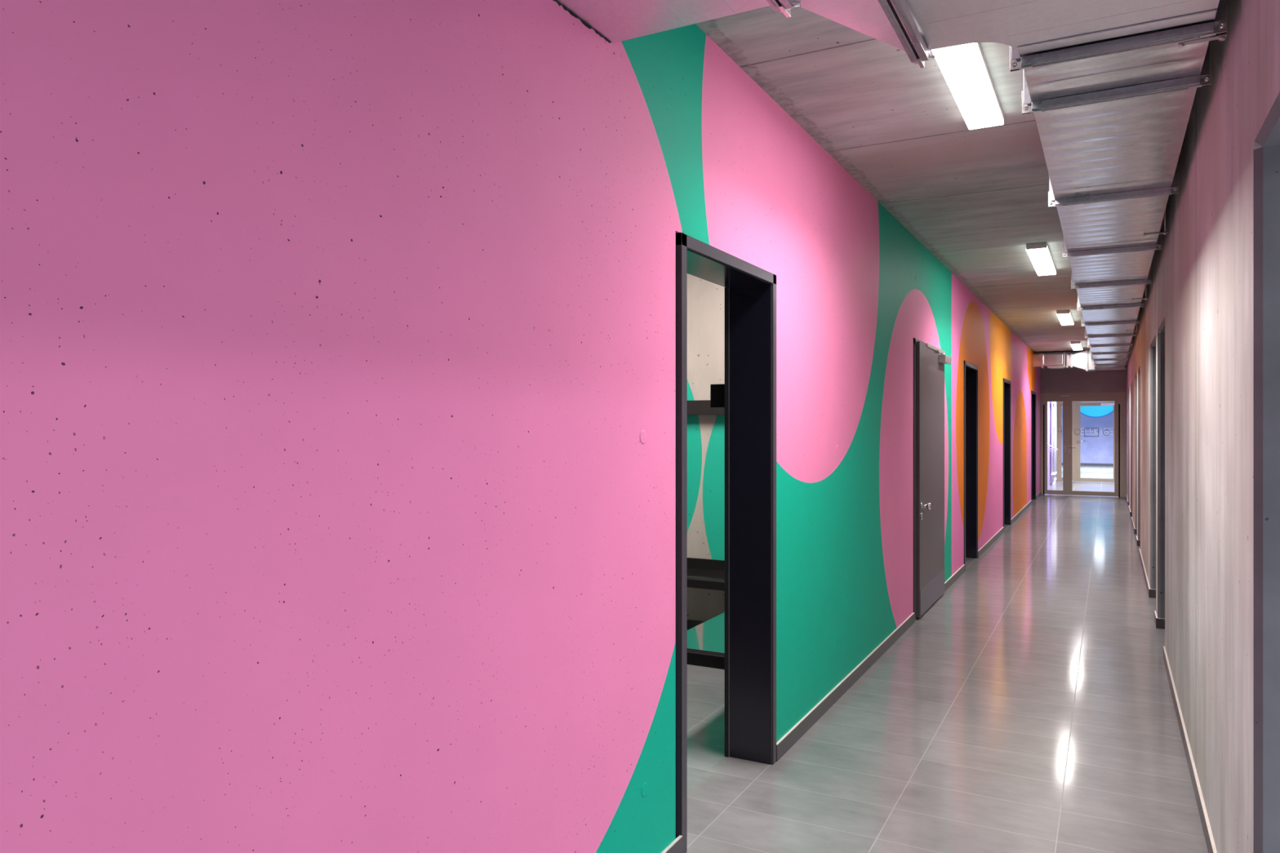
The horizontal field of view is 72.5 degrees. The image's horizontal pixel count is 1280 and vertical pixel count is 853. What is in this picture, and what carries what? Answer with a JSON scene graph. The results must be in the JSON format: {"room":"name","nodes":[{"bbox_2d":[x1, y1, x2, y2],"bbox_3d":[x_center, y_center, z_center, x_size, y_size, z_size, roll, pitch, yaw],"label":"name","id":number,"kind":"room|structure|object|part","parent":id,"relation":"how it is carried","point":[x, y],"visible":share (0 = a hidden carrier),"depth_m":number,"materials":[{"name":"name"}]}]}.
{"room":"corridor","nodes":[
{"label":"corridor","id":0,"kind":"room"},
{"bbox_2d":[0,0,1052,852],"bbox_3d":[4.263,0.025,11.048,0.227,3.050,30.700,0,0,28],"label":"wall","id":1,"kind":"structure","parent":0,"point":[337,338],"depth_m":1.90,"materials":[{"name":"paint"}]},
{"bbox_2d":[687,612,724,669],"bbox_3d":[0.684,1.117,5.021,0.375,0.078,1.825,0,0,28],"label":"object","id":2,"kind":"structure","parent":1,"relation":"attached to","point":[706,640],"depth_m":4.31,"materials":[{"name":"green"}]},
{"bbox_2d":[675,232,776,852],"bbox_3d":[0.278,0.427,3.625,0.235,2.245,1.050,0,0,28],"label":"door frame","id":3,"kind":"structure","parent":1,"relation":"in","point":[750,290],"depth_m":4.01,"materials":[{"name":"black metal"}]},
{"bbox_2d":[661,491,1040,852],"bbox_3d":[3.064,1.511,8.570,0.011,0.078,25.200,0,0,28],"label":"baseboard","id":4,"kind":"structure","parent":1,"relation":"attached to","point":[791,737],"depth_m":5.09,"materials":[{"name":"tile"}]},
{"bbox_2d":[913,337,951,621],"bbox_3d":[2.414,0.427,7.500,0.327,2.245,1.340,0,0,28],"label":"door","id":5,"kind":"structure","parent":1,"relation":"in","point":[929,361],"depth_m":7.33,"materials":[{"name":"grey metal"}]},
{"bbox_3d":[2.371,0.427,7.524,0.229,2.245,1.340,0,0,28],"label":"frame","id":6,"kind":"part","parent":5,"relation":"part of","materials":[{"name":"grey metal"}]},
{"bbox_3d":[2.295,0.645,7.014,0.076,0.052,0.052,0,0,28],"label":"handle","id":7,"kind":"part","parent":5,"relation":"part of","materials":[{"name":"metal"}]},
{"bbox_3d":[2.522,1.424,7.516,0.005,0.212,1.170,0,0,28],"label":"kick plate","id":8,"kind":"part","parent":5,"relation":"part of","materials":[{"name":"paint"}]},
{"bbox_3d":[2.584,-0.670,7.647,0.030,0.030,0.880,0,0,28],"label":"closer rail","id":9,"kind":"part","parent":5,"relation":"part of","materials":[{"name":"metal"}]},
{"bbox_2d":[964,360,977,570],"bbox_3d":[3.602,0.427,9.814,0.235,2.245,1.100,0,0,28],"label":"door","id":10,"kind":"structure","parent":1,"relation":"in","point":[971,371],"depth_m":10.23,"materials":[{"name":"black metal"}]},
{"bbox_2d":[1003,377,1011,527],"bbox_3d":[5.447,0.427,13.250,0.235,2.245,1.100,0,0,28],"label":"door","id":11,"kind":"structure","parent":1,"relation":"in","point":[1006,384],"depth_m":13.66,"materials":[{"name":"black metal"}]},
{"bbox_2d":[1031,391,1035,500],"bbox_3d":[7.942,0.427,17.897,0.235,2.245,1.250,0,0,28],"label":"door","id":12,"kind":"structure","parent":1,"relation":"in","point":[1033,393],"depth_m":18.36,"materials":[{"name":"black metal"}]},
{"bbox_2d":[1047,444,1057,452],"bbox_3d":[10.263,0.555,21.730,0.254,0.202,0.026,0,0,28],"label":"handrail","id":13,"kind":"object","parent":1,"relation":"attached to","point":[1047,444],"visible":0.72,"depth_m":21.73,"materials":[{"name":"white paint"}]},
{"bbox_2d":[687,273,724,621],"bbox_3d":[0.185,0.025,6.881,3.015,3.050,0.200,0,0,28],"label":"wall","id":14,"kind":"structure","parent":0,"point":[705,299],"depth_m":6.60,"materials":[{"name":"paint"}]},
{"bbox_2d":[687,619,705,629],"bbox_3d":[0.135,1.515,6.788,3.015,0.070,0.012,0,0,28],"label":"baseboard","id":15,"kind":"structure","parent":14,"relation":"attached to","point":[691,624],"depth_m":6.64,"materials":[{"name":"tile"}]},
{"bbox_2d":[687,557,724,591],"bbox_3d":[0.069,1.081,6.612,2.965,0.149,0.385,0,0,28],"label":"bench","id":16,"kind":"object","parent":14,"relation":"attached to","point":[706,574],"visible":0.02,"depth_m":6.34,"materials":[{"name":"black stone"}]},
{"bbox_3d":[0.069,1.088,6.612,2.965,0.020,0.385,0,0,28],"label":"seat","id":17,"kind":"part","parent":16,"relation":"part of","materials":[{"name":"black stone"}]},
{"bbox_2d":[687,400,724,414],"bbox_3d":[0.136,-0.136,6.737,2.965,0.108,0.100,0,0,28],"label":"shelf","id":18,"kind":"object","parent":14,"relation":"attached to","point":[694,406],"visible":0.02,"depth_m":6.50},
{"bbox_2d":[710,383,724,408],"bbox_3d":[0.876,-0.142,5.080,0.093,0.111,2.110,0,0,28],"label":"box","id":19,"kind":"object","parent":18,"relation":"on","point":[717,392],"visible":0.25,"depth_m":4.16,"materials":[{"name":"black"}]},
{"bbox_2d":[695,5,1089,355],"bbox_3d":[8.454,-1.600,15.778,9.088,0.200,43.400,0,0,28],"label":"ceiling","id":20,"kind":"structure","parent":0,"point":[975,199],"depth_m":4.74,"materials":[{"name":"concrete"}]},
{"bbox_2d":[931,42,1004,129],"bbox_3d":[1.349,-1.474,3.623,0.158,0.052,1.400,0,0,28],"label":"ceiling light","id":21,"kind":"object","parent":20,"relation":"attached to","point":[964,68],"visible":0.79,"depth_m":3.70,"materials":[{"name":"white plastic"}]},
{"bbox_2d":[931,49,968,128],"bbox_3d":[1.280,-1.458,3.660,0.001,0.019,1.390,0,0,28],"label":"diffuser","id":22,"kind":"object","parent":21,"relation":"attached to","point":[937,56],"depth_m":3.72,"materials":[{"name":"white plastic"}]},
{"bbox_2d":[974,42,1004,124],"bbox_3d":[1.419,-1.458,3.585,0.001,0.019,1.390,0,0,28],"label":"diffuser","id":23,"kind":"object","parent":21,"relation":"attached to","point":[979,57],"depth_m":3.72,"materials":[{"name":"white plastic"}]},
{"bbox_2d":[1026,242,1056,275],"bbox_3d":[3.582,-1.474,7.781,0.158,0.052,1.400,0,0,28],"label":"ceiling light","id":24,"kind":"object","parent":20,"relation":"attached to","point":[1039,254],"visible":1,"depth_m":7.56,"materials":[{"name":"white plastic"}]},
{"bbox_2d":[1047,248,1056,273],"bbox_3d":[3.652,-1.458,7.744,0.001,0.019,1.390,0,0,28],"label":"diffuser","id":25,"kind":"object","parent":24,"relation":"attached to","point":[1050,261],"depth_m":7.82,"materials":[{"name":"white plastic"}]},
{"bbox_2d":[1056,310,1073,325],"bbox_3d":[5.820,-1.474,11.948,0.158,0.052,1.400,0,0,28],"label":"ceiling light","id":26,"kind":"object","parent":20,"relation":"attached to","point":[1065,317],"visible":1,"depth_m":11.69,"materials":[{"name":"white plastic"}]},
{"bbox_2d":[1070,341,1082,350],"bbox_3d":[8.063,-1.474,16.124,0.158,0.052,1.400,0,0,28],"label":"ceiling light","id":27,"kind":"object","parent":20,"relation":"attached to","point":[1076,345],"visible":1,"depth_m":15.80,"materials":[{"name":"white plastic"}]},
{"bbox_2d":[1071,343,1082,350],"bbox_3d":[8.063,-1.450,16.124,0.150,0.004,1.394,0,0,28],"label":"diffuser","id":28,"kind":"object","parent":27,"relation":"attached to","point":[1075,346],"depth_m":15.98,"materials":[{"name":"white plastic"}]},
{"bbox_2d":[1009,0,1227,372],"bbox_3d":[5.832,-1.319,10.829,0.590,0.362,18.598,0,0,28],"label":"ventilation duct","id":29,"kind":"object","parent":20,"relation":"hanging from","point":[1112,115],"visible":0.97,"depth_m":3.67,"materials":[{"name":"silver metal"}]},
{"bbox_2d":[553,0,1219,67],"bbox_3d":[0.454,-1.288,2.179,2.444,0.324,1.141,0,0,-4],"label":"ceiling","id":30,"kind":"structure","parent":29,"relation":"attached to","point":[917,28],"depth_m":2.51,"materials":[{"name":"metal"}]},
{"bbox_2d":[1032,349,1094,372],"bbox_3d":[8.552,-1.289,17.623,1.109,0.418,0.596,0,0,28],"label":"duct","id":31,"kind":"object","parent":29,"relation":"attached to","point":[1082,360],"visible":1,"depth_m":17.40,"materials":[{"name":"metal"}]},
{"bbox_2d":[686,465,1208,852],"bbox_3d":[8.437,1.600,15.787,9.128,0.100,43.400,0,0,28],"label":"floor","id":32,"kind":"structure","parent":0,"point":[1029,708],"depth_m":4.40,"materials":[{"name":"tile"}]},
{"bbox_2d":[1049,401,1057,485],"bbox_3d":[10.886,0.460,22.974,0.158,2.180,0.820,0,0,28],"label":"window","id":33,"kind":"structure","parent":0,"point":[1054,472],"depth_m":22.65,"materials":[{"name":"white glass"}]},
{"bbox_2d":[1040,364,1126,393],"bbox_3d":[9.812,-1.117,19.362,1.688,0.765,0.200,0,0,28],"label":"wall","id":34,"kind":"structure","parent":0,"point":[1052,380],"depth_m":19.29,"materials":[{"name":"paint"}]},
{"bbox_2d":[1040,391,1126,497],"bbox_3d":[9.765,0.407,19.276,1.688,2.285,0.136,0,0,28],"label":"door","id":35,"kind":"structure","parent":34,"relation":"in","point":[1119,398],"depth_m":19.27,"materials":[{"name":"beige metal"}]},
{"bbox_3d":[9.499,0.520,19.418,0.115,0.200,0.010,0,0,28],"label":"lock plate","id":36,"kind":"part","parent":35,"relation":"part of","materials":[{"name":"metal"}]},
{"bbox_2d":[1061,405,1113,463],"bbox_3d":[17.761,0.025,33.709,3.400,3.050,0.200,0,0,28],"label":"wall","id":37,"kind":"structure","parent":0,"point":[1095,450],"depth_m":33.69,"materials":[{"name":"paint"}]},
{"bbox_2d":[1061,462,1113,466],"bbox_3d":[17.710,1.500,33.614,3.400,0.100,0.015,0,0,28],"label":"baseboard","id":38,"kind":"structure","parent":37,"relation":"attached to","point":[1081,464],"depth_m":33.70,"materials":[{"name":"tile"}]},
{"bbox_2d":[1126,0,1279,852],"bbox_3d":[4.718,0.025,7.796,0.280,3.050,25.400,0,0,28],"label":"wall","id":39,"kind":"structure","parent":0,"point":[1203,365],"depth_m":2.83,"materials":[{"name":"paint"}]},
{"bbox_2d":[1125,493,1217,852],"bbox_3d":[4.652,1.511,7.717,0.261,0.078,25.200,0,0,28],"label":"baseboard","id":40,"kind":"structure","parent":39,"relation":"attached to","point":[1159,622],"depth_m":4.19,"materials":[{"name":"tile"}]},
{"bbox_3d":[12.354,0.025,24.098,1.688,3.050,0.150,0,0,28],"label":"wall","id":41,"kind":"structure","parent":0,"visible":0},
{"bbox_2d":[1056,400,1114,482],"bbox_3d":[12.346,0.407,24.019,1.628,2.285,0.137,0,0,28],"label":"door","id":42,"kind":"structure","parent":41,"relation":"in","point":[1076,406],"depth_m":24.17,"materials":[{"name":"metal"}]}
]}

